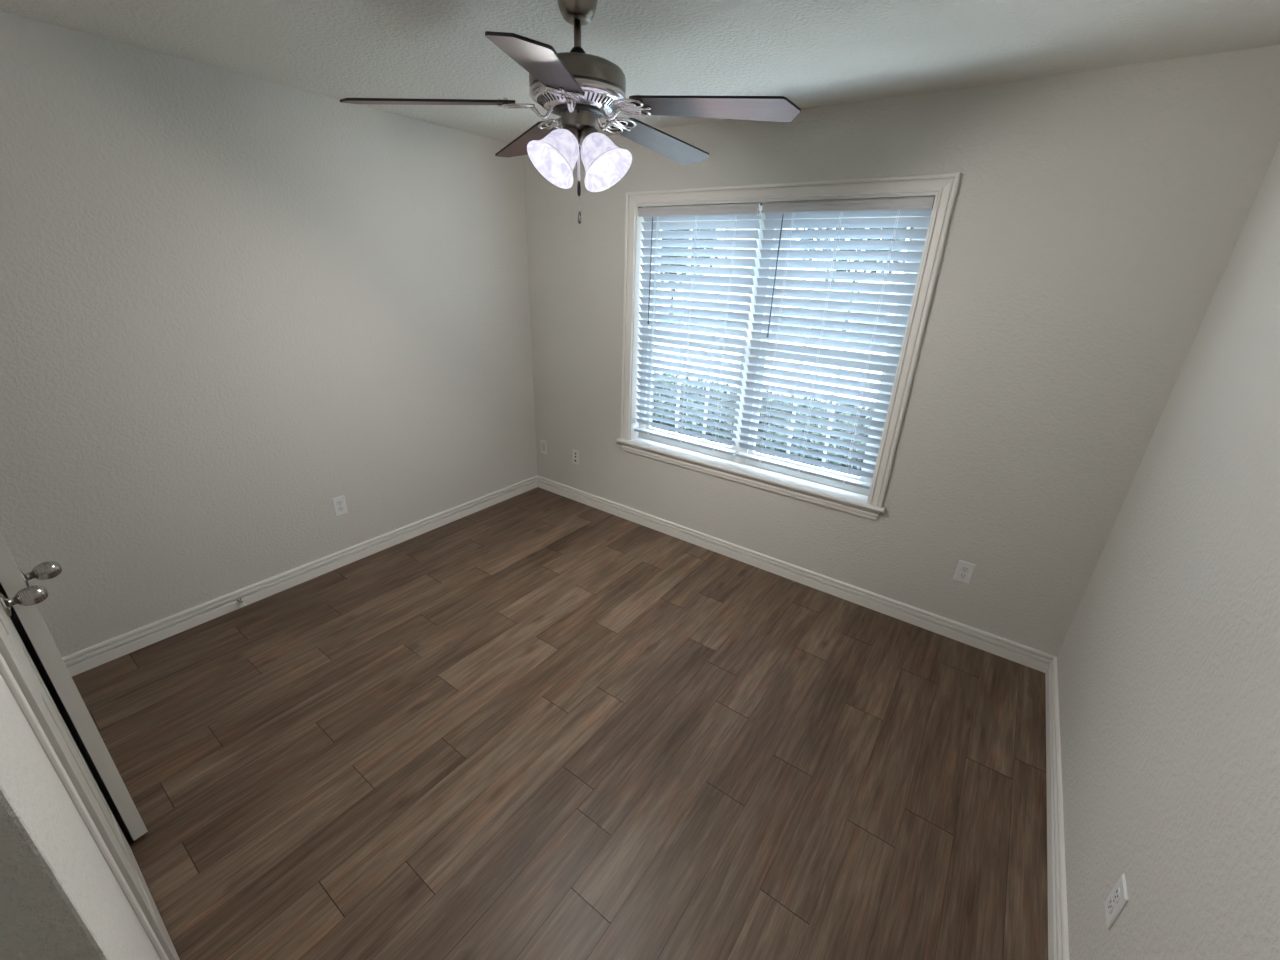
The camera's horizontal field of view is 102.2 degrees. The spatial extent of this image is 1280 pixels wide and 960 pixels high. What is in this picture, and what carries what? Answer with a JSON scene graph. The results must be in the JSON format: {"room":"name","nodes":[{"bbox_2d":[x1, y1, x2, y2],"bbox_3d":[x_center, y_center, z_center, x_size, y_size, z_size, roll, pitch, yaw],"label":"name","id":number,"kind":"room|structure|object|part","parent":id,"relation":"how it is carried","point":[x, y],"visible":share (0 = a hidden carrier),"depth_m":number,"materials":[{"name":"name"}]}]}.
{"room":"empty bedroom","nodes":[
{"label":"empty bedroom","id":0,"kind":"room"},
{"bbox_2d":[0,673,160,959],"bbox_3d":[-1.976,0.283,0.587,2.420,2.560,1.468,17,27,32],"label":"wall","id":1,"kind":"structure","parent":0,"point":[60,898],"depth_m":0.54,"materials":[{"name":"beige paint"}]},
{"bbox_2d":[0,533,147,840],"bbox_3d":[-1.781,0.116,1.413,0.589,2.028,0.108,14,25,27],"label":"door","id":2,"kind":"structure","parent":1,"relation":"in","point":[28,621],"depth_m":1.42,"materials":[{"name":"grey paint"}]},
{"bbox_3d":[-1.553,0.237,1.353,0.046,0.046,0.052,14,25,27],"label":"knob","id":3,"kind":"part","parent":2,"relation":"part of","materials":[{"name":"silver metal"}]},
{"bbox_3d":[-1.713,0.594,1.511,0.139,0.620,0.033,14,25,27],"label":"panel","id":4,"kind":"part","parent":2,"relation":"part of","materials":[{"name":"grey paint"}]},
{"bbox_2d":[0,585,179,959],"bbox_3d":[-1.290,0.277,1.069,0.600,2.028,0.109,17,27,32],"label":"door frame","id":5,"kind":"structure","parent":1,"relation":"in","point":[14,652],"depth_m":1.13,"materials":[{"name":"grey paint"}]},
{"bbox_3d":[-1.203,0.061,0.869,0.145,0.590,0.033,17,27,32],"label":"panel","id":6,"kind":"part","parent":5,"relation":"part of","materials":[{"name":"grey paint"}]},
{"bbox_3d":[-1.477,0.281,1.255,0.046,0.046,0.052,17,27,32],"label":"knob","id":7,"kind":"part","parent":5,"relation":"part of","materials":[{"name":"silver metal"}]},
{"bbox_3d":[-1.427,0.696,1.288,0.145,0.620,0.033,17,27,32],"label":"panel","id":8,"kind":"part","parent":5,"relation":"part of","materials":[{"name":"grey paint"}]},
{"bbox_3d":[-1.229,0.758,1.157,0.145,0.620,0.033,17,27,32],"label":"panel","id":9,"kind":"part","parent":5,"relation":"part of","materials":[{"name":"grey paint"}]},
{"bbox_2d":[0,11,536,656],"bbox_3d":[-1.879,-0.557,2.631,0.120,2.560,3.722,17,27,32],"label":"wall","id":10,"kind":"structure","parent":0,"point":[234,306],"depth_m":2.40,"materials":[{"name":"beige paint"}]},
{"bbox_2d":[237,598,245,605],"bbox_3d":[-2.076,0.638,2.691,0.071,0.022,0.022,17,27,32],"label":"door stop","id":11,"kind":"object","parent":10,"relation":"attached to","point":[238,599],"visible":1,"depth_m":2.69,"materials":[{"name":"grey metal"}]},
{"bbox_2d":[62,475,537,676],"bbox_3d":[-1.683,0.417,3.256,0.018,0.097,2.832,17,27,32],"label":"baseboard","id":12,"kind":"structure","parent":10,"relation":"attached to","point":[78,662],"depth_m":2.80,"materials":[{"name":"white paint"}]},
{"bbox_2d":[332,495,347,515],"bbox_3d":[-1.758,0.151,3.027,0.008,0.115,0.070,17,27,32],"label":"power outlet","id":13,"kind":"object","parent":10,"relation":"attached to","point":[339,503],"visible":1,"depth_m":3.02,"materials":[{"name":"white plastic"}]},
{"bbox_2d":[72,487,1047,959],"bbox_3d":[-0.712,1.168,1.811,3.904,0.120,4.590,17,27,32],"label":"floor","id":14,"kind":"structure","parent":0,"point":[537,723],"depth_m":1.94,"materials":[{"name":"wood"}]},
{"bbox_2d":[0,0,1279,142],"bbox_3d":[-0.622,-1.211,0.829,3.804,0.150,4.590,17,27,32],"label":"ceiling","id":15,"kind":"structure","parent":0,"point":[810,53],"depth_m":1.73,"materials":[{"name":"white paint"}]},
{"bbox_2d":[340,0,800,223],"bbox_3d":[-0.146,-1.104,1.575,1.236,0.584,1.211,17,27,32],"label":"ceiling fan","id":16,"kind":"object","parent":15,"relation":"hanging from","point":[581,88],"visible":1,"depth_m":1.47,"materials":[{"name":"silver metal"}]},
{"bbox_3d":[-0.592,-1.066,1.456,0.467,0.059,0.132,-3,23,-13],"label":"fan blade","id":17,"kind":"part","parent":16,"relation":"part of","materials":[{"name":"brown wood"}]},
{"bbox_3d":[-0.404,-1.233,1.879,0.132,0.059,0.467,-11,26,-30],"label":"fan blade","id":18,"kind":"part","parent":16,"relation":"part of","materials":[{"name":"brown wood"}]},
{"bbox_3d":[-0.218,-0.932,1.166,0.132,0.059,0.467,4,22,3],"label":"fan blade","id":19,"kind":"part","parent":16,"relation":"part of","materials":[{"name":"brown wood"}]},
{"bbox_3d":[-0.264,-0.965,1.540,0.150,0.159,0.154,7,23,11],"label":"lamp shade","id":20,"kind":"part","parent":16,"relation":"part of","materials":[{"name":"white glass"}]},
{"bbox_3d":[-0.235,-0.995,1.551,0.053,0.078,0.074,17,27,32],"label":"bulb","id":21,"kind":"part","parent":16,"relation":"part of","materials":[{"name":"white glass"}]},
{"bbox_2d":[537,91,617,117],"bbox_3d":[-0.184,-1.114,1.542,0.248,0.022,0.248,17,27,32],"label":"vent","id":22,"kind":"object","parent":16,"relation":"attached to","point":[597,104],"depth_m":1.48,"materials":[{"name":"silver metal"}]},
{"bbox_3d":[-0.189,-0.977,1.594,0.011,0.096,0.011,17,27,32],"label":"pull rod","id":23,"kind":"part","parent":16,"relation":"part of","materials":[{"name":"silver metal"}]},
{"bbox_3d":[-0.127,-0.985,1.553,0.073,0.080,0.052,17,27,32],"label":"bulb","id":24,"kind":"part","parent":16,"relation":"part of","materials":[{"name":"white glass"}]},
{"bbox_3d":[-0.096,-0.955,1.547,0.151,0.159,0.155,-6,24,-19],"label":"lamp shade","id":25,"kind":"part","parent":16,"relation":"part of","materials":[{"name":"white glass"}]},
{"bbox_3d":[0.086,-1.203,1.850,0.132,0.059,0.467,20,28,36],"label":"fan blade","id":26,"kind":"part","parent":16,"relation":"part of","materials":[{"name":"brown wood"}]},
{"bbox_3d":[0.201,-1.017,1.410,0.467,0.059,0.132,11,24,20],"label":"fan blade","id":27,"kind":"part","parent":16,"relation":"part of","materials":[{"name":"brown wood"}]},
{"bbox_2d":[523,45,1279,656],"bbox_3d":[0.638,-0.623,3.019,3.604,2.560,0.140,17,27,32],"label":"wall","id":28,"kind":"structure","parent":0,"point":[1098,217],"depth_m":2.25,"materials":[{"name":"beige paint"}]},
{"bbox_2d":[540,439,546,454],"bbox_3d":[-0.775,-0.265,4.158,0.070,0.115,0.007,17,27,32],"label":"blank wall plate","id":29,"kind":"object","parent":28,"relation":"attached to","point":[543,442],"visible":1,"depth_m":4.15,"materials":[{"name":"white plastic"}]},
{"bbox_2d":[572,449,578,464],"bbox_3d":[-0.497,-0.175,3.970,0.070,0.115,0.016,17,27,32],"label":"jack wall plate","id":30,"kind":"object","parent":28,"relation":"attached to","point":[575,453],"visible":1,"depth_m":3.97,"materials":[{"name":"white plastic"}]},
{"bbox_2d":[616,173,960,519],"bbox_3d":[0.632,-0.760,2.950,1.774,1.611,0.192,17,27,32],"label":"window","id":31,"kind":"structure","parent":28,"relation":"in","point":[840,496],"depth_m":2.87,"materials":[{"name":"white paint"}]},
{"bbox_3d":[0.340,-0.575,3.333,0.705,0.698,0.020,17,27,32],"label":"sash","id":32,"kind":"part","parent":31,"relation":"part of","materials":[{"name":"white plastic"}]},
{"bbox_2d":[634,203,761,454],"bbox_3d":[0.302,-0.889,3.140,0.786,1.386,0.081,17,27,32],"label":"window blind","id":33,"kind":"object","parent":31,"relation":"attached to","point":[689,215],"visible":1,"depth_m":3.09,"materials":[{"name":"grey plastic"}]},
{"bbox_3d":[0.092,-0.940,3.291,0.012,1.345,0.052,17,27,32],"label":"ladder cord","id":34,"kind":"part","parent":33,"relation":"part of","materials":[{"name":"white fabric"}]},
{"bbox_3d":[0.278,-0.262,3.411,0.759,0.017,0.048,17,27,32],"label":"rail","id":35,"kind":"part","parent":33,"relation":"part of","materials":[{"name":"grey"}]},
{"bbox_3d":[0.304,-0.874,3.151,0.012,1.345,0.052,17,27,32],"label":"ladder cord","id":36,"kind":"part","parent":33,"relation":"part of","materials":[{"name":"white fabric"}]},
{"bbox_3d":[0.501,-0.813,3.021,0.012,1.345,0.052,17,27,32],"label":"ladder cord","id":37,"kind":"part","parent":33,"relation":"part of","materials":[{"name":"white fabric"}]},
{"bbox_3d":[0.376,-1.191,3.098,0.705,0.702,0.020,17,27,32],"label":"sash","id":38,"kind":"part","parent":31,"relation":"part of","materials":[{"name":"white plastic"}]},
{"bbox_3d":[0.672,-0.784,3.002,1.600,1.450,0.054,17,27,32],"label":"frame","id":39,"kind":"part","parent":31,"relation":"part of","materials":[{"name":"white plastic"}]},
{"bbox_3d":[0.975,-0.378,2.915,0.705,0.698,0.020,17,27,32],"label":"sash","id":40,"kind":"part","parent":31,"relation":"part of","materials":[{"name":"white plastic"}]},
{"bbox_2d":[736,196,934,488],"bbox_3d":[0.940,-0.692,2.722,0.807,1.384,0.079,17,27,32],"label":"window blind","id":41,"kind":"object","parent":31,"relation":"attached to","point":[891,209],"visible":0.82,"depth_m":2.66,"materials":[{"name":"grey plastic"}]},
{"bbox_3d":[0.756,-0.734,2.853,0.012,1.346,0.052,17,27,32],"label":"ladder cord","id":42,"kind":"part","parent":41,"relation":"part of","materials":[{"name":"white fabric"}]},
{"bbox_3d":[0.923,-0.062,2.986,0.787,0.017,0.048,17,27,32],"label":"rail","id":43,"kind":"part","parent":41,"relation":"part of","materials":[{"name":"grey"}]},
{"bbox_3d":[0.948,-0.675,2.727,0.012,1.346,0.052,17,27,32],"label":"ladder cord","id":44,"kind":"part","parent":41,"relation":"part of","materials":[{"name":"white fabric"}]},
{"bbox_3d":[1.153,-0.611,2.591,0.012,1.346,0.052,17,27,32],"label":"ladder cord","id":45,"kind":"part","parent":41,"relation":"part of","materials":[{"name":"white fabric"}]},
{"bbox_3d":[1.011,-0.994,2.680,0.705,0.702,0.020,17,27,32],"label":"sash","id":46,"kind":"part","parent":31,"relation":"part of","materials":[{"name":"white plastic"}]},
{"bbox_2d":[537,475,1055,672],"bbox_3d":[0.552,0.446,3.391,3.504,0.097,0.018,17,27,32],"label":"baseboard","id":47,"kind":"structure","parent":28,"relation":"attached to","point":[1030,657],"depth_m":3.02,"materials":[{"name":"white paint"}]},
{"bbox_2d":[953,560,974,583],"bbox_3d":[1.617,0.461,2.576,0.070,0.115,0.008,17,27,32],"label":"power outlet","id":48,"kind":"object","parent":28,"relation":"attached to","point":[964,571],"visible":1,"depth_m":2.57,"materials":[{"name":"white plastic"}]},
{"bbox_2d":[959,573,966,578],"bbox_3d":[1.615,0.479,2.581,0.034,0.028,0.003,17,27,32],"label":"receptacle","id":49,"kind":"object","parent":48,"relation":"attached to","point":[961,575],"depth_m":2.58,"materials":[{"name":"white plastic"}]},
{"bbox_2d":[961,566,968,571],"bbox_3d":[1.617,0.443,2.567,0.034,0.028,0.003,17,27,32],"label":"receptacle","id":50,"kind":"object","parent":48,"relation":"attached to","point":[963,568],"depth_m":2.57,"materials":[{"name":"white plastic"}]},
{"bbox_2d":[1057,142,1279,959],"bbox_3d":[0.840,0.455,0.430,0.120,2.560,4.440,17,27,32],"label":"wall","id":51,"kind":"structure","parent":0,"point":[1168,657],"depth_m":1.27,"materials":[{"name":"beige paint"}]},
{"bbox_2d":[1045,657,1068,959],"bbox_3d":[0.704,1.503,0.846,0.018,0.097,4.300,17,27,32],"label":"baseboard","id":52,"kind":"structure","parent":51,"relation":"attached to","point":[1058,941],"depth_m":1.70,"materials":[{"name":"white paint"}]},
{"bbox_2d":[1104,873,1128,930],"bbox_3d":[1.107,0.981,1.203,0.008,0.115,0.070,17,27,32],"label":"power outlet","id":53,"kind":"object","parent":51,"relation":"attached to","point":[1117,899],"visible":1,"depth_m":1.19,"materials":[{"name":"white plastic"}]},
{"bbox_2d":[1107,897,1113,913],"bbox_3d":[1.104,0.999,1.212,0.003,0.028,0.034,17,27,32],"label":"receptacle","id":54,"kind":"object","parent":53,"relation":"attached to","point":[1110,900],"depth_m":1.21,"materials":[{"name":"white plastic"}]},
{"bbox_2d":[1114,887,1119,903],"bbox_3d":[1.105,0.963,1.197,0.003,0.028,0.034,17,27,32],"label":"receptacle","id":55,"kind":"object","parent":53,"relation":"attached to","point":[1116,889],"depth_m":1.20,"materials":[{"name":"white plastic"}]},
{"label":"outside","id":56,"kind":"structure","parent":0,"visible":0},
{"bbox_2d":[653,289,892,455],"bbox_3d":[26.556,-13.067,39.809,120.000,0.195,86.600,17,27,32],"label":"lawn","id":57,"kind":"structure","parent":56,"point":[694,423],"depth_m":21.91,"materials":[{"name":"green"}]},
{"bbox_2d":[660,229,733,314],"bbox_3d":[1.505,-9.374,21.348,4.622,5.314,4.409,17,27,32],"label":"tree","id":58,"kind":"object","parent":57,"relation":"on","point":[693,229],"visible":0.05,"depth_m":20.59,"materials":[{"name":"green plant"}]},
{"bbox_2d":[659,229,808,312],"bbox_3d":[3.030,-14.483,33.469,13.800,5.600,9.800,17,27,32],"label":"house","id":59,"kind":"structure","parent":57,"relation":"on","point":[711,229],"depth_m":28.55,"materials":[{"name":"grey"}]},
{"bbox_2d":[795,228,913,330],"bbox_3d":[8.116,-8.780,18.768,5.524,6.647,5.424,17,27,32],"label":"tree","id":60,"kind":"object","parent":57,"relation":"on","point":[818,228],"visible":0.06,"depth_m":18.26,"materials":[{"name":"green plant"}]},
{"bbox_2d":[886,250,907,315],"bbox_3d":[20.963,-10.341,25.087,14.800,5.600,9.800,17,27,32],"label":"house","id":61,"kind":"structure","parent":57,"relation":"on","point":[901,250],"depth_m":25.83,"materials":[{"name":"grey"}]},
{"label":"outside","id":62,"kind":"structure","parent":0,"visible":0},
{"bbox_2d":[654,327,886,407],"bbox_3d":[5.585,-2.719,12.835,120.000,0.190,9.000,17,27,32],"label":"street","id":63,"kind":"structure","parent":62,"point":[717,351],"depth_m":12.22,"materials":[{"name":"grey asphalt"}]},
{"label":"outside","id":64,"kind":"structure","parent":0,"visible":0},
{"bbox_2d":[656,420,858,474],"bbox_3d":[0.798,-0.361,6.675,120.000,0.200,1.100,17,27,32],"label":"ground","id":65,"kind":"structure","parent":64,"point":[656,420],"depth_m":6.25,"materials":[{"name":"black"}]},
{"bbox_2d":[651,371,873,476],"bbox_3d":[1.123,-0.717,6.254,6.889,0.900,0.752,17,27,32],"label":"hedge","id":66,"kind":"object","parent":65,"relation":"on","point":[666,374],"visible":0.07,"depth_m":5.86,"materials":[{"name":"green plant"}]}
]}

